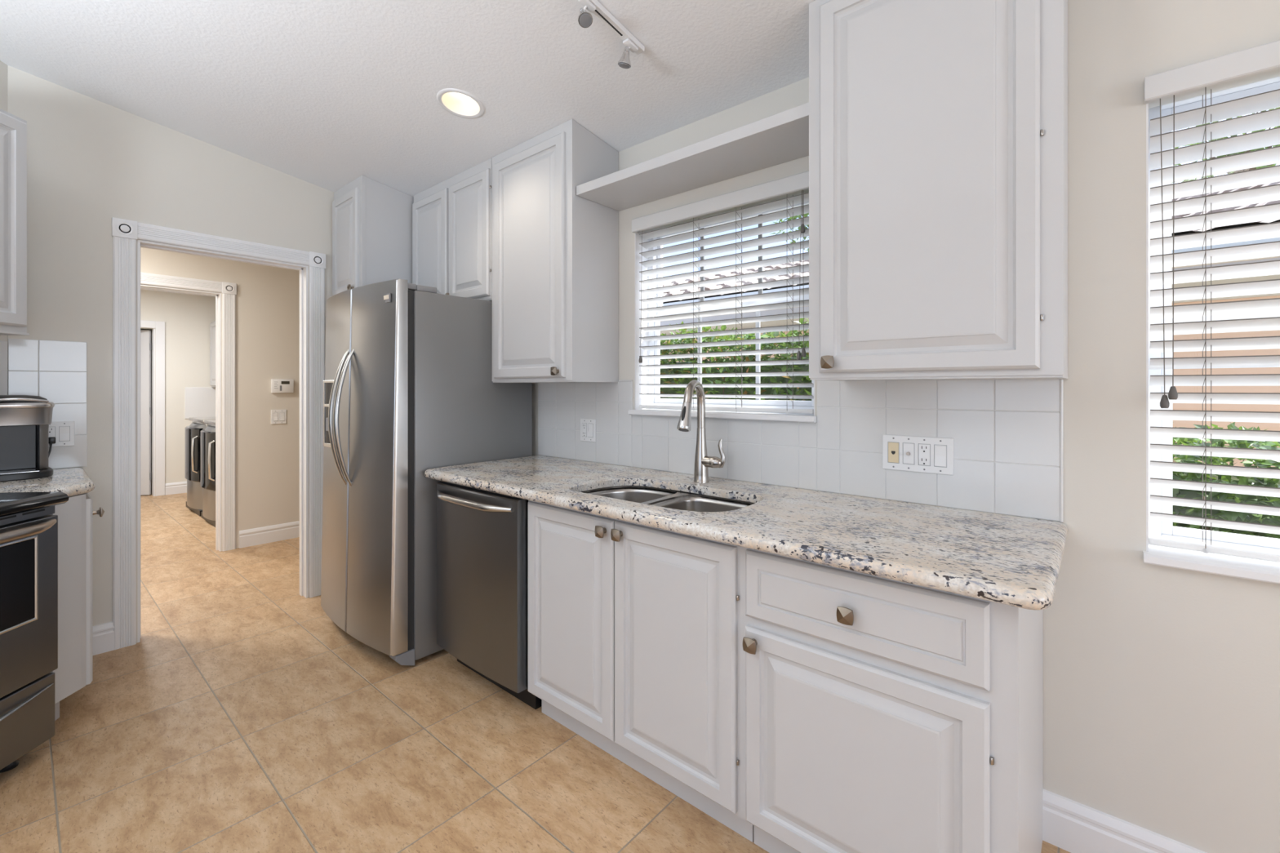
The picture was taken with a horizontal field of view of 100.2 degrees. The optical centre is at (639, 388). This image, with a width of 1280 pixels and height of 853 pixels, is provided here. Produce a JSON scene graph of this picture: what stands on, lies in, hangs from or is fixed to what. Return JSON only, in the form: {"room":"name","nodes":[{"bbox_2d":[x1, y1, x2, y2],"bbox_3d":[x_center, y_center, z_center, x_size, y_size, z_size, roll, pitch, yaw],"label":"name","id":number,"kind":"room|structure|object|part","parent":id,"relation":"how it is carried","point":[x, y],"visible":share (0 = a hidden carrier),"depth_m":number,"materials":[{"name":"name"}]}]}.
{"room":"kitchen","nodes":[
{"label":"kitchen","id":0,"kind":"room"},
{"bbox_2d":[0,60,7,341],"bbox_3d":[-2.774,-0.203,1.401,0.120,2.953,1.909,0,0,-4],"label":"wall","id":1,"kind":"structure","parent":0,"point":[3,67],"depth_m":2.34,"materials":[{"name":"white paint"}]},
{"bbox_2d":[0,340,7,395],"bbox_3d":[-2.733,0.083,1.714,0.007,0.578,1.280,0,0,-4],"label":"tile backsplash","id":2,"kind":"structure","parent":1,"relation":"attached to","point":[3,344],"depth_m":2.33,"materials":[{"name":"white tile"}]},
{"bbox_2d":[0,108,29,335],"bbox_3d":[-2.558,-0.636,1.919,0.380,0.852,0.404,0,0,-4],"label":"upper cabinet","id":3,"kind":"object","parent":1,"relation":"attached to","point":[13,129],"visible":1,"depth_m":2.07,"materials":[{"name":"grey paint"}]},
{"bbox_3d":[-2.582,-0.214,1.917,0.331,0.010,0.404,0,0,-4],"label":"rail","id":4,"kind":"part","parent":3,"relation":"part of","materials":[{"name":"grey paint"}]},
{"bbox_2d":[7,65,333,643],"bbox_3d":[-2.558,-0.112,3.906,1.670,2.771,5.600,0,0,41],"label":"wall","id":5,"kind":"structure","parent":0,"point":[91,162],"depth_m":2.73,"materials":[{"name":"white paint"}]},
{"bbox_2d":[8,338,87,469],"bbox_3d":[-2.704,0.077,2.448,0.007,0.590,0.242,0,0,41],"label":"tile backsplash","id":6,"kind":"structure","parent":5,"relation":"attached to","point":[55,371],"depth_m":2.47,"materials":[{"name":"white tile"}]},
{"bbox_2d":[48,421,74,447],"bbox_3d":[-2.681,0.211,2.461,0.010,0.114,0.110,0,0,41],"label":"outlet plate","id":7,"kind":"object","parent":6,"relation":"attached to","point":[63,431],"visible":0.77,"depth_m":2.47,"materials":[{"name":"white plastic"}]},
{"bbox_2d":[48,426,54,437],"bbox_3d":[-2.695,0.211,2.442,0.002,0.066,0.032,0,0,41],"label":"receptacle","id":8,"kind":"object","parent":7,"relation":"attached to","point":[51,429],"depth_m":2.45,"materials":[{"name":"white plastic"}]},
{"bbox_2d":[48,436,55,457],"bbox_3d":[-2.681,0.293,2.424,0.033,0.140,0.062,0,0,0],"label":"plug","id":9,"kind":"object","parent":7,"relation":"attached to","point":[51,440],"visible":0.83,"depth_m":2.43,"materials":[{"name":"black plastic"}]},
{"bbox_2d":[93,621,114,655],"bbox_3d":[-2.594,1.205,2.570,0.016,0.136,0.104,0,0,41],"label":"baseboard","id":10,"kind":"structure","parent":5,"relation":"attached to","point":[103,633],"depth_m":2.58,"materials":[{"name":"white paint"}]},
{"bbox_2d":[140,272,236,551],"bbox_3d":[-3.552,0.222,3.918,0.145,2.102,0.946,0,0,41],"label":"trim","id":11,"kind":"structure","parent":5,"relation":"attached to","point":[228,290],"depth_m":4.19,"materials":[{"name":"white paint"}]},
{"bbox_2d":[111,217,325,649],"bbox_3d":[-2.302,0.222,2.995,0.145,2.102,0.944,0,0,41],"label":"trim","id":12,"kind":"structure","parent":5,"relation":"attached to","point":[125,233],"depth_m":2.70,"materials":[{"name":"white paint"}]},
{"bbox_2d":[239,520,299,548],"bbox_3d":[-2.268,1.205,5.328,0.016,0.136,2.825,0,0,41],"label":"baseboard","id":13,"kind":"structure","parent":5,"relation":"attached to","point":[264,535],"depth_m":4.40,"materials":[{"name":"white paint"}]},
{"bbox_2d":[271,409,286,424],"bbox_3d":[-3.014,0.239,4.464,0.010,0.118,0.110,0,0,41],"label":"switch plate","id":14,"kind":"object","parent":5,"relation":"attached to","point":[277,416],"visible":1,"depth_m":4.46,"materials":[{"name":"white plastic"}]},
{"bbox_2d":[271,378,293,392],"bbox_3d":[-2.992,-0.018,4.477,0.027,0.114,0.158,0,0,41],"label":"alarm keypad","id":15,"kind":"object","parent":5,"relation":"attached to","point":[277,385],"visible":1,"depth_m":4.46,"materials":[{"name":"white plastic"}]},
{"bbox_2d":[140,289,215,483],"bbox_3d":[-5.564,0.063,5.432,4.880,2.420,3.200,0,0,41],"label":"wall","id":16,"kind":"structure","parent":0,"point":[188,318],"depth_m":6.48,"materials":[{"name":"white paint"}]},
{"bbox_2d":[140,329,151,495],"bbox_3d":[-6.186,0.289,6.298,0.761,1.952,0.110,0,0,-13],"label":"door","id":17,"kind":"structure","parent":16,"relation":"in","point":[145,335],"depth_m":6.33,"materials":[{"name":"grey paint"}]},
{"bbox_2d":[140,320,164,496],"bbox_3d":[-6.009,0.242,6.042,0.140,2.062,0.955,0,0,41],"label":"trim","id":18,"kind":"structure","parent":16,"relation":"attached to","point":[158,333],"depth_m":6.32,"materials":[{"name":"white paint"}]},
{"bbox_2d":[164,481,186,495],"bbox_3d":[-5.389,1.205,6.675,0.016,0.136,0.808,0,0,41],"label":"baseboard","id":19,"kind":"structure","parent":16,"relation":"attached to","point":[172,488],"depth_m":6.44,"materials":[{"name":"white paint"}]},
{"bbox_2d":[185,387,215,418],"bbox_3d":[-5.334,0.182,6.745,0.008,0.383,0.620,0,0,41],"label":"tile backsplash","id":20,"kind":"structure","parent":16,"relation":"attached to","point":[199,402],"depth_m":6.62,"materials":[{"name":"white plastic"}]},
{"bbox_2d":[209,320,215,386],"bbox_3d":[-4.344,-0.419,6.027,2.443,0.815,0.420,0,0,41],"label":"upper cabinet","id":21,"kind":"object","parent":16,"relation":"attached to","point":[212,326],"visible":0.04,"depth_m":6.58,"materials":[{"name":"grey paint"}]},
{"bbox_2d":[0,0,815,297],"bbox_3d":[-2.537,-1.656,2.096,13.820,1.067,8.320,0,0,41],"label":"ceiling","id":22,"kind":"structure","parent":0,"point":[328,95],"depth_m":2.14,"materials":[{"name":"white paint"}]},
{"bbox_2d":[436,88,484,118],"bbox_3d":[-0.779,-1.295,2.326,0.199,0.154,0.199,0,0,-4],"label":"recessed light","id":23,"kind":"object","parent":22,"relation":"in","point":[460,103],"visible":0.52,"depth_m":2.38,"materials":[{"name":"white paint"}]},
{"bbox_3d":[-0.771,-1.320,2.335,0.104,0.079,0.104,0,-8,41],"label":"bulb","id":24,"kind":"part","parent":23,"relation":"part of","materials":[{"name":"beige glass"}]},
{"bbox_2d":[577,0,644,68],"bbox_3d":[-0.400,-1.255,1.434,0.067,0.264,1.240,0,0,39],"label":"track light","id":25,"kind":"object","parent":22,"relation":"attached to","point":[630,42],"visible":1,"depth_m":1.78,"materials":[{"name":"white paint"}]},
{"bbox_2d":[0,480,1071,852],"bbox_3d":[-3.162,1.333,1.229,14.000,0.120,6.350,0,0,41],"label":"floor","id":26,"kind":"structure","parent":0,"point":[242,717],"depth_m":1.86,"materials":[{"name":"beige tile"}]},
{"bbox_2d":[0,491,68,773],"bbox_3d":[-2.306,0.818,1.474,0.741,0.910,0.766,0,0,-4],"label":"range","id":27,"kind":"object","parent":26,"relation":"on","point":[28,535],"visible":1,"depth_m":1.77,"materials":[{"name":"silver metal"}]},
{"bbox_3d":[-1.997,1.039,1.499,0.036,0.029,0.723,0,0,-4],"label":"drawer pull","id":28,"kind":"part","parent":27,"relation":"part of","materials":[{"name":"silver metal"}]},
{"bbox_3d":[-2.035,0.423,1.495,0.035,0.031,0.754,0,0,-4],"label":"vent panel","id":29,"kind":"part","parent":27,"relation":"part of","materials":[{"name":"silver metal"}]},
{"bbox_3d":[-2.032,1.102,1.494,0.038,0.222,0.751,0,0,-4],"label":"drawer","id":30,"kind":"part","parent":27,"relation":"part of","materials":[{"name":"silver metal"}]},
{"bbox_3d":[-1.975,0.461,1.499,0.078,0.033,0.720,0,0,-4],"label":"handle","id":31,"kind":"part","parent":27,"relation":"part of","materials":[{"name":"silver metal"}]},
{"bbox_3d":[-2.029,0.712,1.495,0.044,0.538,0.754,0,0,-4],"label":"oven door","id":32,"kind":"part","parent":27,"relation":"part of","materials":[{"name":"silver metal"}]},
{"bbox_2d":[0,491,68,517],"bbox_3d":[-2.327,0.384,1.473,0.700,0.042,0.766,0,0,-4],"label":"cooktop","id":33,"kind":"object","parent":27,"relation":"in","point":[12,504],"depth_m":1.78,"materials":[{"name":"black glass"}]},
{"bbox_2d":[48,493,104,720],"bbox_3d":[-2.463,0.843,2.228,0.605,0.860,0.588,0,0,-4],"label":"base cabinet","id":34,"kind":"object","parent":26,"relation":"on","point":[74,671],"visible":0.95,"depth_m":2.04,"materials":[{"name":"grey paint"}]},
{"bbox_2d":[0,466,95,497],"bbox_3d":[-2.467,0.392,2.217,0.610,0.040,0.658,0,0,-4],"label":"countertop","id":35,"kind":"structure","parent":34,"relation":"on","point":[72,482],"depth_m":2.08,"materials":[{"name":"white stone"}]},
{"bbox_2d":[0,395,54,481],"bbox_3d":[-2.612,0.201,2.221,0.253,0.343,0.242,0,0,37],"label":"toaster oven","id":36,"kind":"object","parent":35,"relation":"on","point":[25,420],"visible":1,"depth_m":2.22,"materials":[{"name":"silver metal"}]},
{"bbox_3d":[-2.621,0.044,2.228,0.212,0.030,0.210,0,0,37],"label":"lid","id":37,"kind":"part","parent":36,"relation":"part of","materials":[{"name":"silver metal"}]},
{"bbox_3d":[-2.534,0.050,2.163,0.034,0.023,0.194,0,0,37],"label":"lid handle","id":38,"kind":"part","parent":36,"relation":"part of","materials":[{"name":"silver metal"}]},
{"bbox_3d":[-2.358,0.799,2.270,0.510,0.728,0.020,0,0,41],"label":"door","id":39,"kind":"part","parent":34,"relation":"part of","materials":[{"name":"grey paint"}]},
{"bbox_3d":[-2.174,0.498,2.147,0.039,0.039,0.037,0,0,41],"label":"knob","id":40,"kind":"part","parent":34,"relation":"part of","materials":[{"name":"silver metal"}]},
{"bbox_2d":[184,417,215,516],"bbox_3d":[-4.418,0.796,5.769,0.706,0.954,0.736,0,0,41],"label":"washing machine","id":41,"kind":"object","parent":26,"relation":"on","point":[192,433],"visible":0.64,"depth_m":5.40,"materials":[{"name":"silver metal"}]},
{"bbox_3d":[-4.637,0.673,5.545,0.620,0.540,0.103,0,0,41],"label":"glass door","id":42,"kind":"part","parent":41,"relation":"part of","materials":[{"name":"black"}]},
{"bbox_3d":[-4.441,0.663,5.351,0.024,0.400,0.072,0,0,41],"label":"door handle","id":43,"kind":"part","parent":41,"relation":"part of","materials":[{"name":"silver metal"}]},
{"bbox_3d":[-4.604,0.793,5.553,0.700,0.850,0.124,0,0,41],"label":"panel","id":44,"kind":"part","parent":41,"relation":"part of","materials":[{"name":"silver metal"}]},
{"bbox_2d":[200,419,215,527],"bbox_3d":[-3.872,0.796,5.300,0.686,0.954,0.736,0,0,41],"label":"dryer","id":45,"kind":"object","parent":26,"relation":"on","point":[207,436],"visible":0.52,"depth_m":4.95,"materials":[{"name":"silver metal"}]},
{"bbox_3d":[-4.091,0.673,5.075,0.600,0.540,0.103,0,0,41],"label":"glass door","id":46,"kind":"part","parent":45,"relation":"part of","materials":[{"name":"black"}]},
{"bbox_3d":[-3.902,0.663,4.889,0.024,0.400,0.072,0,0,41],"label":"door handle","id":47,"kind":"part","parent":45,"relation":"part of","materials":[{"name":"silver metal"}]},
{"bbox_2d":[320,279,532,665],"bbox_3d":[-1.199,0.392,2.891,0.841,1.762,0.881,0,0,41],"label":"refrigerator","id":48,"kind":"object","parent":26,"relation":"on","point":[410,390],"visible":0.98,"depth_m":2.51,"materials":[{"name":"grey metal"}]},
{"bbox_3d":[-1.600,0.133,2.776,0.195,0.350,0.014,0,0,41],"label":"dispenser frame","id":49,"kind":"part","parent":48,"relation":"part of","materials":[{"name":"silver metal"}]},
{"bbox_3d":[-1.600,0.130,2.777,0.167,0.316,0.010,0,0,41],"label":"dispenser panel","id":50,"kind":"part","parent":48,"relation":"part of","materials":[{"name":"grey plastic"}]},
{"bbox_3d":[-1.559,0.350,2.782,0.436,1.677,0.114,0,0,41],"label":"door","id":51,"kind":"part","parent":48,"relation":"part of","materials":[{"name":"silver metal"}]},
{"bbox_3d":[-1.460,0.141,2.601,0.036,0.670,0.100,0,0,41],"label":"handle","id":52,"kind":"part","parent":48,"relation":"part of","materials":[{"name":"silver metal"}]},
{"bbox_3d":[-1.415,0.141,2.562,0.036,0.670,0.100,0,0,41],"label":"handle","id":53,"kind":"part","parent":48,"relation":"part of","materials":[{"name":"silver metal"}]},
{"bbox_3d":[-1.237,0.350,2.505,0.394,1.677,0.113,0,0,41],"label":"door","id":54,"kind":"part","parent":48,"relation":"part of","materials":[{"name":"silver metal"}]},
{"bbox_2d":[436,480,542,709],"bbox_3d":[-0.515,0.844,2.445,0.600,0.858,0.696,0,0,41],"label":"dishwasher","id":55,"kind":"object","parent":26,"relation":"on","point":[482,535],"visible":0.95,"depth_m":2.16,"materials":[{"name":"silver metal"}]},
{"bbox_3d":[-0.717,0.467,2.209,0.552,0.031,0.074,0,0,41],"label":"handle","id":56,"kind":"part","parent":55,"relation":"part of","materials":[{"name":"silver metal"}]},
{"bbox_2d":[457,658,542,709],"bbox_3d":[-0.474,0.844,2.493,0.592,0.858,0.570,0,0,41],"label":"toe kick","id":57,"kind":"object","parent":55,"relation":"in","point":[526,697],"depth_m":2.16,"materials":[{"name":"black plastic"}]},
{"bbox_2d":[528,487,754,842],"bbox_3d":[0.105,0.848,1.972,0.939,0.850,0.663,0,0,41],"label":"base cabinet","id":58,"kind":"object","parent":26,"relation":"on","point":[636,631],"visible":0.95,"depth_m":1.66,"materials":[{"name":"grey paint"}]},
{"bbox_3d":[-0.256,0.798,1.904,0.452,0.726,0.020,0,0,41],"label":"door","id":59,"kind":"part","parent":58,"relation":"part of","materials":[{"name":"grey paint"}]},
{"bbox_3d":[-0.129,0.471,1.760,0.039,0.039,0.037,0,0,41],"label":"knob","id":60,"kind":"part","parent":58,"relation":"part of","materials":[{"name":"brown metal"}]},
{"bbox_3d":[-0.073,0.469,1.712,0.039,0.039,0.037,0,0,41],"label":"knob","id":61,"kind":"part","parent":58,"relation":"part of","materials":[{"name":"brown metal"}]},
{"bbox_3d":[0.090,0.798,1.607,0.452,0.726,0.020,0,0,41],"label":"door","id":62,"kind":"part","parent":58,"relation":"part of","materials":[{"name":"grey paint"}]},
{"bbox_2d":[424,455,1068,610],"bbox_3d":[0.093,0.392,1.968,2.293,0.040,0.686,0,0,41],"label":"countertop","id":63,"kind":"structure","parent":58,"relation":"on","point":[1015,561],"depth_m":1.46,"materials":[{"name":"white stone"}]},
{"bbox_2d":[580,485,755,511],"bbox_3d":[0.080,0.504,1.905,0.760,0.200,0.450,0,0,41],"label":"sink","id":64,"kind":"object","parent":63,"relation":"in","point":[690,501],"visible":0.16,"depth_m":2.03,"materials":[{"name":"silver metal"}]},
{"bbox_3d":[-0.066,0.507,2.039,0.306,0.192,0.379,0,0,41],"label":"bowl","id":65,"kind":"part","parent":64,"relation":"part of","materials":[{"name":"silver metal"}]},
{"bbox_3d":[0.209,0.489,1.805,0.367,0.157,0.381,0,0,41],"label":"bowl","id":66,"kind":"part","parent":64,"relation":"part of","materials":[{"name":"silver metal"}]},
{"bbox_2d":[676,380,724,483],"bbox_3d":[0.220,0.171,2.039,0.140,0.403,0.225,0,0,41],"label":"kitchen faucet","id":67,"kind":"object","parent":63,"relation":"on","point":[702,461],"visible":1,"depth_m":2.10,"materials":[{"name":"silver metal"}]},
{"bbox_3d":[0.211,0.062,2.066,0.033,0.187,0.172,0,0,28],"label":"spout","id":68,"kind":"part","parent":67,"relation":"part of","materials":[{"name":"silver metal"}]},
{"bbox_2d":[693,427,708,483],"bbox_3d":[0.243,0.265,2.127,0.060,0.215,0.060,0,0,41],"label":"faucet","id":69,"kind":"object","parent":67,"relation":"attached to","point":[701,458],"depth_m":2.11,"materials":[{"name":"silver metal"}]},
{"bbox_3d":[0.315,0.253,2.067,0.032,0.114,0.015,0,0,41],"label":"lever","id":70,"kind":"part","parent":67,"relation":"part of","materials":[{"name":"silver metal"}]},
{"bbox_2d":[742,546,1043,852],"bbox_3d":[0.694,0.843,1.466,0.614,0.860,0.663,0,0,41],"label":"base cabinet","id":71,"kind":"object","parent":26,"relation":"on","point":[882,715],"visible":0.96,"depth_m":1.22,"materials":[{"name":"grey paint"}]},
{"bbox_3d":[0.290,0.671,1.401,0.039,0.039,0.037,0,0,41],"label":"knob","id":72,"kind":"part","parent":71,"relation":"part of","materials":[{"name":"brown metal"}]},
{"bbox_3d":[0.478,0.525,1.240,0.039,0.039,0.037,0,0,41],"label":"knob","id":73,"kind":"part","parent":71,"relation":"part of","materials":[{"name":"brown metal"}]},
{"bbox_3d":[0.495,0.523,1.260,0.554,0.176,0.019,0,0,41],"label":"drawer","id":74,"kind":"part","parent":71,"relation":"part of","materials":[{"name":"grey paint"}]},
{"bbox_3d":[0.495,0.900,1.260,0.554,0.522,0.020,0,0,41],"label":"door","id":75,"kind":"part","parent":71,"relation":"part of","materials":[{"name":"grey paint"}]},
{"bbox_2d":[532,0,1279,852],"bbox_3d":[1.296,-0.007,1.487,7.570,2.560,0.150,0,0,41],"label":"wall","id":76,"kind":"structure","parent":0,"point":[1162,684],"depth_m":1.40,"materials":[{"name":"white paint"}]},
{"bbox_2d":[332,175,413,296],"bbox_3d":[-1.585,0.022,3.430,0.422,2.502,0.653,0,0,41],"label":"upper cabinet","id":77,"kind":"object","parent":76,"relation":"attached to","point":[372,220],"visible":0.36,"depth_m":3.19,"materials":[{"name":"grey paint"}]},
{"bbox_3d":[-1.778,-0.863,3.224,0.362,0.608,0.020,0,0,41],"label":"door","id":78,"kind":"part","parent":77,"relation":"part of","materials":[{"name":"grey paint"}]},
{"bbox_3d":[-1.682,-0.583,3.107,0.039,0.039,0.037,0,0,41],"label":"knob","id":79,"kind":"part","parent":77,"relation":"part of","materials":[{"name":"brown metal"}]},
{"bbox_2d":[412,158,492,301],"bbox_3d":[-0.999,-0.821,3.120,0.829,0.731,0.358,0,0,41],"label":"upper cabinet","id":80,"kind":"object","parent":76,"relation":"attached to","point":[452,218],"visible":0.46,"depth_m":2.94,"materials":[{"name":"grey paint"}]},
{"bbox_3d":[-1.240,-0.805,3.151,0.394,0.653,0.020,0,0,41],"label":"door","id":81,"kind":"part","parent":80,"relation":"part of","materials":[{"name":"grey paint"}]},
{"bbox_3d":[-0.924,-0.805,2.880,0.383,0.653,0.020,0,0,41],"label":"door","id":82,"kind":"part","parent":80,"relation":"part of","materials":[{"name":"grey paint"}]},
{"bbox_2d":[492,119,618,382],"bbox_3d":[-0.450,-0.607,2.649,0.611,1.158,0.358,0,0,41],"label":"upper cabinet","id":83,"kind":"object","parent":76,"relation":"attached to","point":[555,250],"visible":1,"depth_m":2.48,"materials":[{"name":"grey paint"}]},
{"bbox_3d":[-0.538,-0.594,2.548,0.530,1.090,0.020,0,0,41],"label":"door","id":84,"kind":"part","parent":83,"relation":"part of","materials":[{"name":"grey paint"}]},
{"bbox_3d":[-0.378,-0.076,2.376,0.039,0.039,0.037,0,0,41],"label":"knob","id":85,"kind":"part","parent":83,"relation":"part of","materials":[{"name":"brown metal"}]},
{"bbox_2d":[576,102,808,211],"bbox_3d":[0.218,-0.875,2.127,1.079,0.041,0.282,0,0,41],"label":"display shelf","id":86,"kind":"object","parent":76,"relation":"attached to","point":[782,137],"visible":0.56,"depth_m":2.04,"materials":[{"name":"grey paint"}]},
{"bbox_2d":[628,201,817,422],"bbox_3d":[0.344,-0.329,2.282,0.895,0.907,0.184,0,0,41],"label":"window","id":87,"kind":"structure","parent":76,"relation":"in","point":[640,399],"depth_m":2.43,"materials":[{"name":"white paint"}]},
{"bbox_2d":[631,170,813,413],"bbox_3d":[0.318,-0.344,2.249,0.863,0.889,0.091,0,0,41],"label":"window blind","id":88,"kind":"object","parent":87,"relation":"attached to","point":[793,189],"visible":0.91,"depth_m":2.21,"materials":[{"name":"white plastic"}]},
{"bbox_3d":[0.006,-0.445,2.493,0.009,0.597,0.003,0,0,7],"label":"pull cord","id":89,"kind":"part","parent":88,"relation":"part of","materials":[{"name":"white fabric"}]},
{"bbox_3d":[0.251,-0.332,2.332,0.013,0.834,0.051,0,0,41],"label":"ladder cord","id":90,"kind":"part","parent":88,"relation":"part of","materials":[{"name":"white fabric"}]},
{"bbox_3d":[0.331,0.087,2.264,0.847,0.016,0.048,0,0,41],"label":"rail","id":91,"kind":"part","parent":88,"relation":"part of","materials":[{"name":"white plastic"}]},
{"bbox_3d":[0.411,-0.332,2.194,0.013,0.834,0.051,0,0,41],"label":"ladder cord","id":92,"kind":"part","parent":88,"relation":"part of","materials":[{"name":"white fabric"}]},
{"bbox_3d":[0.580,-0.332,2.050,0.013,0.834,0.051,0,0,41],"label":"ladder cord","id":93,"kind":"part","parent":88,"relation":"part of","materials":[{"name":"white fabric"}]},
{"bbox_3d":[0.595,-0.439,1.986,0.012,0.610,0.003,0,0,4],"label":"pull cord","id":94,"kind":"part","parent":88,"relation":"part of","materials":[{"name":"grey fabric"}]},
{"bbox_3d":[0.603,-0.674,1.981,0.002,0.140,0.006,0,0,14],"label":"pull cord","id":95,"kind":"part","parent":88,"relation":"part of","materials":[{"name":"white fabric"}]},
{"bbox_3d":[0.604,-0.444,1.976,0.003,0.600,0.013,0,0,10],"label":"pull cord","id":96,"kind":"part","parent":88,"relation":"part of","materials":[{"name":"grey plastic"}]},
{"bbox_3d":[0.327,0.113,2.263,0.895,0.024,0.132,0,0,41],"label":"sill","id":97,"kind":"part","parent":87,"relation":"part of","materials":[{"name":"white paint"}]},
{"bbox_3d":[0.394,-0.550,2.339,0.805,0.397,0.018,0,0,41],"label":"sash","id":98,"kind":"part","parent":87,"relation":"part of","materials":[{"name":"white plastic"}]},
{"bbox_3d":[0.380,-0.140,2.323,0.805,0.423,0.018,0,0,41],"label":"sash","id":99,"kind":"part","parent":87,"relation":"part of","materials":[{"name":"white plastic"}]},
{"bbox_2d":[537,378,1063,522],"bbox_3d":[0.305,0.166,2.233,2.295,0.411,0.009,0,0,41],"label":"tile backsplash","id":100,"kind":"structure","parent":76,"relation":"attached to","point":[1007,435],"depth_m":1.83,"materials":[{"name":"white tile"}]},
{"bbox_2d":[580,418,595,442],"bbox_3d":[-0.265,0.213,2.711,0.110,0.114,0.010,0,0,41],"label":"outlet plate","id":101,"kind":"object","parent":100,"relation":"attached to","point":[588,426],"visible":1,"depth_m":2.71,"materials":[{"name":"white plastic"}]},
{"bbox_2d":[582,423,586,436],"bbox_3d":[-0.284,0.213,2.725,0.032,0.066,0.002,0,0,41],"label":"receptacle","id":102,"kind":"object","parent":101,"relation":"attached to","point":[584,425],"depth_m":2.72,"materials":[{"name":"white plastic"}]},
{"bbox_2d":[882,434,953,475],"bbox_3d":[0.889,0.211,1.715,0.204,0.113,0.018,0,0,41],"label":"outlet plate","id":103,"kind":"object","parent":100,"relation":"attached to","point":[930,455],"visible":1,"depth_m":1.71,"materials":[{"name":"white plastic"}]},
{"bbox_2d":[918,444,929,465],"bbox_3d":[0.905,0.212,1.704,0.032,0.066,0.002,0,0,41],"label":"receptacle","id":104,"kind":"object","parent":103,"relation":"attached to","point":[923,449],"depth_m":1.70,"materials":[{"name":"white plastic"}]},
{"bbox_2d":[808,0,1068,381],"bbox_3d":[0.837,-0.606,1.545,0.617,1.162,0.358,0,0,41],"label":"upper cabinet","id":105,"kind":"object","parent":76,"relation":"attached to","point":[938,129],"visible":1,"depth_m":1.42,"materials":[{"name":"grey paint"}]},
{"bbox_3d":[0.554,-0.077,1.576,0.039,0.039,0.037,0,0,41],"label":"knob","id":106,"kind":"part","parent":105,"relation":"part of","materials":[{"name":"brown metal"}]},
{"bbox_2d":[1042,788,1206,852],"bbox_3d":[2.513,1.205,0.334,3.621,0.136,0.016,0,0,41],"label":"baseboard","id":107,"kind":"structure","parent":76,"relation":"attached to","point":[1072,826],"depth_m":1.44,"materials":[{"name":"white paint"}]},
{"bbox_2d":[1142,75,1279,584],"bbox_3d":[1.713,-0.172,1.108,0.984,1.234,0.184,0,0,41],"label":"window","id":108,"kind":"structure","parent":76,"relation":"in","point":[1258,570],"depth_m":1.38,"materials":[{"name":"white paint"}]},
{"bbox_3d":[1.696,0.433,1.088,0.984,0.024,0.132,0,0,41],"label":"sill","id":109,"kind":"part","parent":108,"relation":"part of","materials":[{"name":"white paint"}]},
{"bbox_2d":[1144,40,1279,562],"bbox_3d":[1.688,-0.191,1.069,0.992,1.203,0.095,0,0,41],"label":"window blind","id":110,"kind":"object","parent":108,"relation":"attached to","point":[1261,62],"visible":0.99,"depth_m":1.32,"materials":[{"name":"white plastic"}]},
{"bbox_3d":[1.321,-0.363,1.353,0.003,0.769,0.025,0,0,24],"label":"pull cord","id":111,"kind":"part","parent":110,"relation":"part of","materials":[{"name":"grey fabric"}]},
{"bbox_3d":[1.335,-0.374,1.338,0.028,0.747,0.003,0,0,-41],"label":"pull cord","id":112,"kind":"part","parent":110,"relation":"part of","materials":[{"name":"grey fabric"}]},
{"bbox_3d":[1.415,-0.179,1.333,0.013,1.148,0.051,0,0,41],"label":"ladder cord","id":113,"kind":"part","parent":110,"relation":"part of","materials":[{"name":"white fabric"}]},
{"bbox_3d":[1.695,0.397,1.093,0.952,0.016,0.048,0,0,41],"label":"rail","id":114,"kind":"part","parent":110,"relation":"part of","materials":[{"name":"white plastic"}]},
{"bbox_3d":[1.761,-0.476,1.167,0.900,0.558,0.018,0,0,41],"label":"sash","id":115,"kind":"part","parent":108,"relation":"part of","materials":[{"name":"white plastic"}]},
{"bbox_3d":[1.746,0.097,1.150,0.900,0.588,0.018,0,0,41],"label":"sash","id":116,"kind":"part","parent":108,"relation":"part of","materials":[{"name":"white plastic"}]},
{"label":"outside","id":117,"kind":"structure","parent":0,"visible":0},
{"bbox_2d":[770,213,808,252],"bbox_3d":[4.220,-1.864,12.829,2.154,6.496,2.147,0,0,41],"label":"tree","id":118,"kind":"object","parent":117,"point":[806,214],"visible":0.08,"depth_m":12.96,"materials":[{"name":"green plant"}]},
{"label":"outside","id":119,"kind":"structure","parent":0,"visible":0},
{"bbox_3d":[10.483,1.508,4.151,17.500,0.230,15.840,0,0,41],"label":"gravel bed","id":120,"kind":"object","parent":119,"visible":0},
{"bbox_2d":[660,317,811,400],"bbox_3d":[0.696,0.435,4.123,2.985,1.906,0.998,0,0,41],"label":"hedge","id":121,"kind":"object","parent":120,"relation":"on","point":[797,367],"visible":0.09,"depth_m":3.80,"materials":[{"name":"green plant"}]},
{"bbox_2d":[660,181,1279,467],"bbox_3d":[4.962,-0.447,7.316,26.800,3.681,6.830,0,0,41],"label":"neighbouring house","id":122,"kind":"structure","parent":120,"relation":"on","point":[1191,406],"depth_m":4.22,"materials":[{"name":"beige paint"}]},
{"bbox_2d":[1171,106,1279,183],"bbox_3d":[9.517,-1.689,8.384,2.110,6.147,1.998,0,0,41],"label":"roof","id":123,"kind":"object","parent":120,"relation":"on","point":[1271,165],"visible":0.06,"depth_m":8.26,"materials":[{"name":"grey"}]},
{"bbox_2d":[1172,422,1279,538],"bbox_3d":[2.923,0.733,1.938,2.530,1.310,0.933,0,0,41],"label":"shrub","id":124,"kind":"object","parent":120,"relation":"on","point":[1274,520],"visible":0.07,"depth_m":2.14,"materials":[{"name":"green plant"}]}
]}

